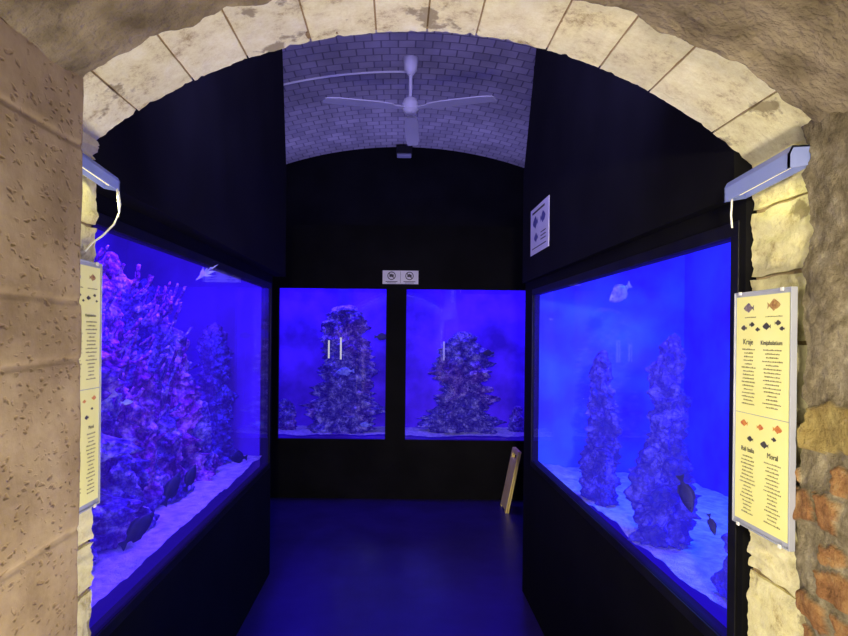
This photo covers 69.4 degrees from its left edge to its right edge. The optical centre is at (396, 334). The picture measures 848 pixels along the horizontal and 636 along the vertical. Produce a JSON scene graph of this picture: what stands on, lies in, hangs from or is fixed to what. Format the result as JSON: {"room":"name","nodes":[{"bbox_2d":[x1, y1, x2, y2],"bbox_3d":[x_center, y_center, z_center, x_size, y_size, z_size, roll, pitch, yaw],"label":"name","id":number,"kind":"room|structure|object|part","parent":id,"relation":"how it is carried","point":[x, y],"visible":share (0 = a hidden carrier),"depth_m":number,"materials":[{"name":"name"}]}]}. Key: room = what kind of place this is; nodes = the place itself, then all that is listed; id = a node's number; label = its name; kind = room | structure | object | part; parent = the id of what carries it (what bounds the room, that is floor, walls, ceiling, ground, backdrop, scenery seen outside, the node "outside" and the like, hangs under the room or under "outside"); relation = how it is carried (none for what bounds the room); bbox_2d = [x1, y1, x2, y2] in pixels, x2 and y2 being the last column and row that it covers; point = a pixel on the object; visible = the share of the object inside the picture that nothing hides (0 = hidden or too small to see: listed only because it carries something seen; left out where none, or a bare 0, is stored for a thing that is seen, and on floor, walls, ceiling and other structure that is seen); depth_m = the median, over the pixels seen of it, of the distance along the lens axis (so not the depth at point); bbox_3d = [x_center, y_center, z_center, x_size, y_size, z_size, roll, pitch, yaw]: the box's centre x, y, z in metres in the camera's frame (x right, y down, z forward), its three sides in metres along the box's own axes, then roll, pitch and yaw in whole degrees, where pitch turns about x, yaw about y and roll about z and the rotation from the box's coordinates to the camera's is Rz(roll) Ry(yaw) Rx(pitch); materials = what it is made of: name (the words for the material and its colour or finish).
{"room":"animal exhibit","nodes":[
{"label":"animal exhibit","id":0,"kind":"room"},
{"bbox_2d":[0,17,83,635],"bbox_3d":[-0.721,0.492,-0.174,0.168,2.300,2.852,1,0,0],"label":"wall","id":1,"kind":"structure","parent":0,"point":[41,101],"depth_m":1.09,"materials":[{"name":"stone"}]},
{"bbox_2d":[90,49,286,635],"bbox_3d":[-0.838,-0.204,2.860,0.120,3.690,2.800,1,0,0],"label":"wall","id":2,"kind":"structure","parent":0,"point":[200,168],"depth_m":2.74,"materials":[{"name":"black paint"}]},
{"bbox_2d":[89,229,261,627],"bbox_3d":[-1.358,0.091,2.880,0.986,1.770,2.560,1,0,0],"label":"aquarium","id":3,"kind":"object","parent":2,"relation":"attached to","point":[235,304],"visible":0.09,"depth_m":4.14,"materials":[{"name":"blue glass"}]},
{"bbox_2d":[120,399,132,404],"bbox_3d":[-0.891,0.221,2.019,0.005,0.019,0.043,1,0,40],"label":"fish","id":4,"kind":"object","parent":3,"relation":"in","point":[127,401],"visible":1,"depth_m":2.02},
{"bbox_2d":[118,512,153,550],"bbox_3d":[-0.938,0.708,2.201,0.020,0.112,0.144,1,0,33],"label":"fish","id":5,"kind":"object","parent":3,"relation":"in","point":[137,528],"visible":1,"depth_m":2.20},
{"bbox_2d":[160,472,180,506],"bbox_3d":[-0.967,0.663,2.613,0.018,0.140,0.094,1,0,38],"label":"fish","id":6,"kind":"object","parent":3,"relation":"in","point":[171,487],"visible":1,"depth_m":2.61},
{"bbox_2d":[90,455,261,607],"bbox_3d":[-1.374,0.809,2.880,0.920,0.040,2.510,1,0,0],"label":"sand","id":7,"kind":"object","parent":3,"relation":"in","point":[112,566],"visible":0.15,"depth_m":2.55,"materials":[{"name":"white sand"}]},
{"bbox_2d":[136,278,159,350],"bbox_3d":[-1.610,0.216,3.842,0.326,1.153,0.345,1,0,0],"label":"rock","id":8,"kind":"object","parent":7,"relation":"on","point":[143,332],"visible":0.12,"depth_m":3.79,"materials":[{"name":"purple stone"}]},
{"bbox_2d":[90,245,223,565],"bbox_3d":[-1.345,0.158,2.667,0.770,1.328,2.037,1,0,0],"label":"reef","id":9,"kind":"object","parent":7,"relation":"on","point":[147,441],"visible":0.52,"depth_m":2.84,"materials":[{"name":"purple stone"}]},
{"bbox_2d":[191,322,238,462],"bbox_3d":[-1.198,0.357,3.909,0.331,0.880,0.294,1,0,4],"label":"rock","id":10,"kind":"object","parent":7,"relation":"on","point":[212,349],"visible":0.74,"depth_m":3.86,"materials":[{"name":"grey stone"}]},
{"bbox_2d":[182,464,195,492],"bbox_3d":[-0.956,0.661,2.815,0.015,0.124,0.073,1,0,42],"label":"fish","id":11,"kind":"object","parent":3,"relation":"in","point":[189,478],"visible":1,"depth_m":2.81},
{"bbox_2d":[196,265,216,279],"bbox_3d":[-0.881,-0.299,2.844,0.100,0.092,0.006,1,0,-15],"label":"fish","id":12,"kind":"object","parent":3,"relation":"in","point":[206,271],"visible":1,"depth_m":2.84},
{"bbox_2d":[229,451,247,462],"bbox_3d":[-0.902,0.696,3.486,0.019,0.073,0.141,1,0,33],"label":"fish","id":13,"kind":"object","parent":3,"relation":"in","point":[237,457],"visible":1,"depth_m":3.47},
{"bbox_2d":[87,212,271,635],"bbox_3d":[-0.861,0.277,2.925,0.004,1.255,2.480,1,0,0],"label":"trim","id":14,"kind":"structure","parent":2,"relation":"attached to","point":[103,220],"depth_m":2.36,"materials":[{"name":"black metal"}]},
{"bbox_2d":[260,288,264,464],"bbox_3d":[-1.499,-0.066,4.195,1.200,3.400,0.030,1,0,0],"label":"wall","id":15,"kind":"structure","parent":0,"point":[263,289],"depth_m":4.18,"materials":[{"name":"black paint"}]},
{"bbox_2d":[236,498,543,635],"bbox_3d":[-0.018,1.700,2.550,4.400,0.100,9.100,1,0,0],"label":"floor","id":16,"kind":"structure","parent":0,"point":[339,566],"depth_m":4.28,"materials":[{"name":"concrete"}]},
{"bbox_2d":[77,0,813,635],"bbox_3d":[0.056,0.436,1.278,1.674,2.429,0.356,1,0,0],"label":"stone arch","id":17,"kind":"object","parent":16,"relation":"on","point":[719,93],"visible":0.42,"depth_m":1.34,"materials":[{"name":"beige stone"}]},
{"bbox_2d":[79,259,102,513],"bbox_3d":[-0.693,0.114,1.351,0.016,0.560,0.148,1,0,0],"label":"information sign","id":18,"kind":"object","parent":17,"relation":"attached to","point":[90,300],"visible":0.56,"depth_m":1.38,"materials":[{"name":"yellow plastic"}]},
{"bbox_2d":[82,153,120,251],"bbox_3d":[-0.673,-0.287,1.337,0.052,0.202,0.215,1,0,0],"label":"lamp","id":19,"kind":"object","parent":17,"relation":"attached to","point":[91,169],"visible":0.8,"depth_m":1.38,"materials":[{"name":"blue metal"}]},
{"bbox_2d":[724,145,810,227],"bbox_3d":[0.803,-0.315,1.335,0.053,0.127,0.240,1,0,0],"label":"lamp","id":20,"kind":"object","parent":17,"relation":"attached to","point":[794,159],"visible":1,"depth_m":1.30,"materials":[{"name":"blue metal"}]},
{"bbox_2d":[500,447,520,512],"bbox_3d":[1.084,1.376,5.840,0.146,0.570,0.280,1,0,0],"label":"sign","id":21,"kind":"object","parent":16,"relation":"on","point":[513,466],"visible":1,"depth_m":5.76,"materials":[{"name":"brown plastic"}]},
{"bbox_3d":[1.131,1.112,5.840,0.021,0.040,0.280,1,0,0],"label":"handle","id":22,"kind":"part","parent":21,"relation":"part of","materials":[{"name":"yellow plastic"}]},
{"bbox_2d":[270,224,524,499],"bbox_3d":[-0.003,0.275,6.177,4.200,2.750,0.040,1,0,0],"label":"wall","id":23,"kind":"structure","parent":0,"point":[394,466],"depth_m":6.16,"materials":[{"name":"black paint"}]},
{"bbox_2d":[278,288,385,438],"bbox_3d":[-0.722,0.138,6.513,1.400,2.050,0.695,1,0,0],"label":"aquarium","id":24,"kind":"object","parent":23,"relation":"attached to","point":[302,310],"visible":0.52,"depth_m":6.84,"materials":[{"name":"blue glass"}]},
{"bbox_2d":[278,426,384,435],"bbox_3d":[-0.731,1.014,6.530,1.350,0.035,0.610,1,0,0],"label":"bed","id":25,"kind":"object","parent":24,"relation":"in","point":[300,430],"visible":0.38,"depth_m":6.36,"materials":[{"name":"white sand"}]},
{"bbox_2d":[278,398,296,429],"bbox_3d":[-1.215,0.852,6.630,0.288,0.342,0.313,1,0,0],"label":"rock","id":26,"kind":"object","parent":25,"relation":"on","point":[287,412],"visible":0.84,"depth_m":6.53,"materials":[{"name":"grey stone"}]},
{"bbox_2d":[299,305,384,434],"bbox_3d":[-0.583,0.350,6.516,0.965,1.348,0.546,1,0,0],"label":"rock tower","id":27,"kind":"object","parent":25,"relation":"on","point":[344,402],"visible":0.98,"depth_m":6.42,"materials":[{"name":"grey stone"}]},
{"bbox_2d":[336,367,354,375],"bbox_3d":[-0.526,0.368,6.239,0.196,0.094,0.024,1,0,9],"label":"fish","id":28,"kind":"object","parent":24,"relation":"in","point":[346,371],"visible":1,"depth_m":6.23},
{"bbox_2d":[359,422,371,426],"bbox_3d":[-0.324,0.922,6.299,0.130,0.058,0.014,1,0,10],"label":"fish","id":29,"kind":"object","parent":24,"relation":"in","point":[364,424],"visible":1,"depth_m":6.29},
{"bbox_2d":[374,333,385,339],"bbox_3d":[-0.161,0.017,6.349,0.151,0.081,0.021,1,0,-10],"label":"fish","id":30,"kind":"object","parent":24,"relation":"in","point":[381,336],"visible":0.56,"depth_m":6.34},
{"bbox_2d":[383,270,417,283],"bbox_3d":[0.035,-0.580,6.154,0.360,0.135,0.006,1,0,0],"label":"prohibition sign","id":31,"kind":"object","parent":23,"relation":"attached to","point":[389,276],"visible":1,"depth_m":6.15,"materials":[{"name":"white plastic"}]},
{"bbox_2d":[405,289,524,440],"bbox_3d":[0.728,0.153,6.513,1.460,2.050,0.695,1,0,0],"label":"aquarium","id":32,"kind":"object","parent":23,"relation":"attached to","point":[497,317],"visible":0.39,"depth_m":6.84,"materials":[{"name":"blue glass"}]},
{"bbox_2d":[405,427,523,436],"bbox_3d":[0.719,1.027,6.530,1.410,0.038,0.610,1,0,0],"label":"bed","id":33,"kind":"object","parent":32,"relation":"in","point":[415,431],"visible":0.45,"depth_m":6.37,"materials":[{"name":"white sand"}]},
{"bbox_2d":[416,331,506,433],"bbox_3d":[0.705,0.497,6.535,1.003,1.080,0.526,1,0,2],"label":"rock tower","id":34,"kind":"object","parent":33,"relation":"on","point":[461,406],"visible":0.99,"depth_m":6.40,"materials":[{"name":"grey stone"}]},
{"bbox_2d":[507,405,523,431],"bbox_3d":[1.280,0.906,6.601,0.210,0.287,0.281,1,0,-14],"label":"rock","id":35,"kind":"object","parent":33,"relation":"on","point":[516,422],"visible":0.98,"depth_m":6.54,"materials":[{"name":"grey stone"}]},
{"bbox_2d":[483,349,493,355],"bbox_3d":[0.940,0.183,6.301,0.130,0.069,0.018,1,0,-10],"label":"fish","id":36,"kind":"object","parent":32,"relation":"in","point":[488,352],"visible":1,"depth_m":6.29},
{"bbox_2d":[286,147,523,226],"bbox_3d":[0.003,-0.275,6.950,4.400,3.850,0.100,1,0,0],"label":"wall","id":37,"kind":"structure","parent":0,"point":[368,186],"depth_m":6.90,"materials":[{"name":"black paint"}]},
{"bbox_2d":[396,145,412,157],"bbox_3d":[0.082,-2.049,6.840,0.180,0.110,0.120,1,0,0],"label":"lamp","id":38,"kind":"object","parent":37,"relation":"attached to","point":[402,151],"visible":0.94,"depth_m":6.78,"materials":[{"name":"grey plastic"}]},
{"bbox_2d":[282,29,535,167],"bbox_3d":[0.069,-1.817,4.150,4.400,0.605,5.700,1,0,0],"label":"ceiling","id":39,"kind":"structure","parent":0,"point":[450,65],"depth_m":5.22,"materials":[{"name":"brick"}]},
{"bbox_2d":[284,71,405,85],"bbox_3d":[-0.647,-1.986,4.900,1.503,0.274,0.018,1,0,0],"label":"cable conduit","id":40,"kind":"object","parent":39,"relation":"attached to","point":[369,72],"visible":0.59,"depth_m":4.89,"materials":[{"name":"white plastic"}]},
{"bbox_2d":[322,55,496,145],"bbox_3d":[0.087,-1.885,4.814,1.241,0.449,1.114,1,0,0],"label":"ceiling fan","id":41,"kind":"object","parent":39,"relation":"hanging from","point":[410,106],"visible":1,"depth_m":4.61,"materials":[{"name":"white metal"}]},
{"bbox_3d":[-0.232,-1.699,4.500,0.650,0.071,0.116,1,0,-27],"label":"blade","id":42,"kind":"part","parent":41,"relation":"part of","materials":[{"name":"white metal"}]},
{"bbox_3d":[0.104,-1.955,4.670,0.028,0.307,0.028,1,0,0],"label":"rod","id":43,"kind":"part","parent":41,"relation":"part of","materials":[{"name":"white metal"}]},
{"bbox_3d":[0.121,-1.695,5.045,0.116,0.071,0.650,1,0,3],"label":"blade","id":44,"kind":"part","parent":41,"relation":"part of","materials":[{"name":"white metal"}]},
{"bbox_3d":[0.416,-1.692,4.466,0.650,0.071,0.116,1,0,33],"label":"blade","id":45,"kind":"part","parent":41,"relation":"part of","materials":[{"name":"white metal"}]},
{"bbox_2d":[0,0,847,123],"bbox_3d":[0.085,-0.572,-0.179,1.624,0.395,2.842,1,0,0],"label":"ceiling","id":46,"kind":"structure","parent":0,"point":[798,48],"depth_m":1.11,"materials":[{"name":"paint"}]},
{"bbox_2d":[522,47,847,635],"bbox_3d":[0.902,-0.185,1.185,0.200,3.690,5.570,1,0,0],"label":"wall","id":47,"kind":"structure","parent":0,"point":[624,171],"depth_m":2.02,"materials":[{"name":"black paint"}]},
{"bbox_2d":[530,195,549,256],"bbox_3d":[0.804,-0.607,3.460,0.004,0.270,0.440,1,0,0],"label":"poster","id":48,"kind":"object","parent":47,"relation":"attached to","point":[540,213],"visible":1,"depth_m":3.43,"materials":[{"name":"white paper"}]},
{"bbox_2d":[538,242,730,627],"bbox_3d":[1.341,0.119,2.700,1.016,1.770,2.440,1,0,0],"label":"aquarium","id":49,"kind":"object","parent":47,"relation":"attached to","point":[687,296],"visible":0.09,"depth_m":3.90,"materials":[{"name":"blue glass"}]},
{"bbox_2d":[609,281,631,302],"bbox_3d":[0.917,-0.177,2.503,0.116,0.091,0.020,1,0,-19],"label":"fish","id":50,"kind":"object","parent":49,"relation":"in","point":[619,292],"visible":1,"depth_m":2.49},
{"bbox_2d":[542,463,727,608],"bbox_3d":[1.342,0.809,2.700,0.950,0.186,2.390,1,0,0],"label":"sand","id":51,"kind":"object","parent":49,"relation":"in","point":[695,564],"visible":0.29,"depth_m":2.41,"materials":[{"name":"white sand"}]},
{"bbox_2d":[577,350,623,506],"bbox_3d":[0.956,0.425,2.885,0.200,0.709,0.242,1,0,15],"label":"rock column","id":52,"kind":"structure","parent":51,"relation":"on","point":[598,462],"depth_m":2.83,"materials":[{"name":"grey stone"}]},
{"bbox_2d":[623,333,701,549],"bbox_3d":[0.996,0.376,2.292,0.268,0.770,0.298,1,0,28],"label":"rock column","id":53,"kind":"structure","parent":51,"relation":"on","point":[661,516],"depth_m":2.23,"materials":[{"name":"grey stone"}]},
{"bbox_2d":[710,532,727,599],"bbox_3d":[0.956,0.640,1.717,0.094,0.200,0.137,1,0,2],"label":"rock","id":54,"kind":"object","parent":51,"relation":"on","point":[719,579],"visible":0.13,"depth_m":1.74,"materials":[{"name":"grey stone"}]},
{"bbox_2d":[675,474,695,512],"bbox_3d":[0.906,0.496,1.923,0.014,0.117,0.064,1,0,-38],"label":"fish","id":55,"kind":"object","parent":49,"relation":"in","point":[687,494],"visible":1,"depth_m":1.92},
{"bbox_2d":[707,513,716,534],"bbox_3d":[0.864,0.519,1.682,0.007,0.058,0.032,1,0,-30],"label":"fish","id":56,"kind":"object","parent":49,"relation":"in","point":[711,523],"visible":1,"depth_m":1.68},
{"bbox_2d":[530,220,739,635],"bbox_3d":[0.825,0.261,2.620,0.004,1.079,2.271,1,0,0],"label":"trim","id":57,"kind":"structure","parent":47,"relation":"attached to","point":[723,232],"depth_m":1.70,"materials":[{"name":"black metal"}]},
{"bbox_2d":[732,286,797,551],"bbox_3d":[0.802,0.171,1.347,0.016,0.542,0.211,1,0,0],"label":"information sign","id":58,"kind":"object","parent":47,"relation":"attached to","point":[765,321],"visible":1,"depth_m":1.33,"materials":[{"name":"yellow plastic"}]}
]}

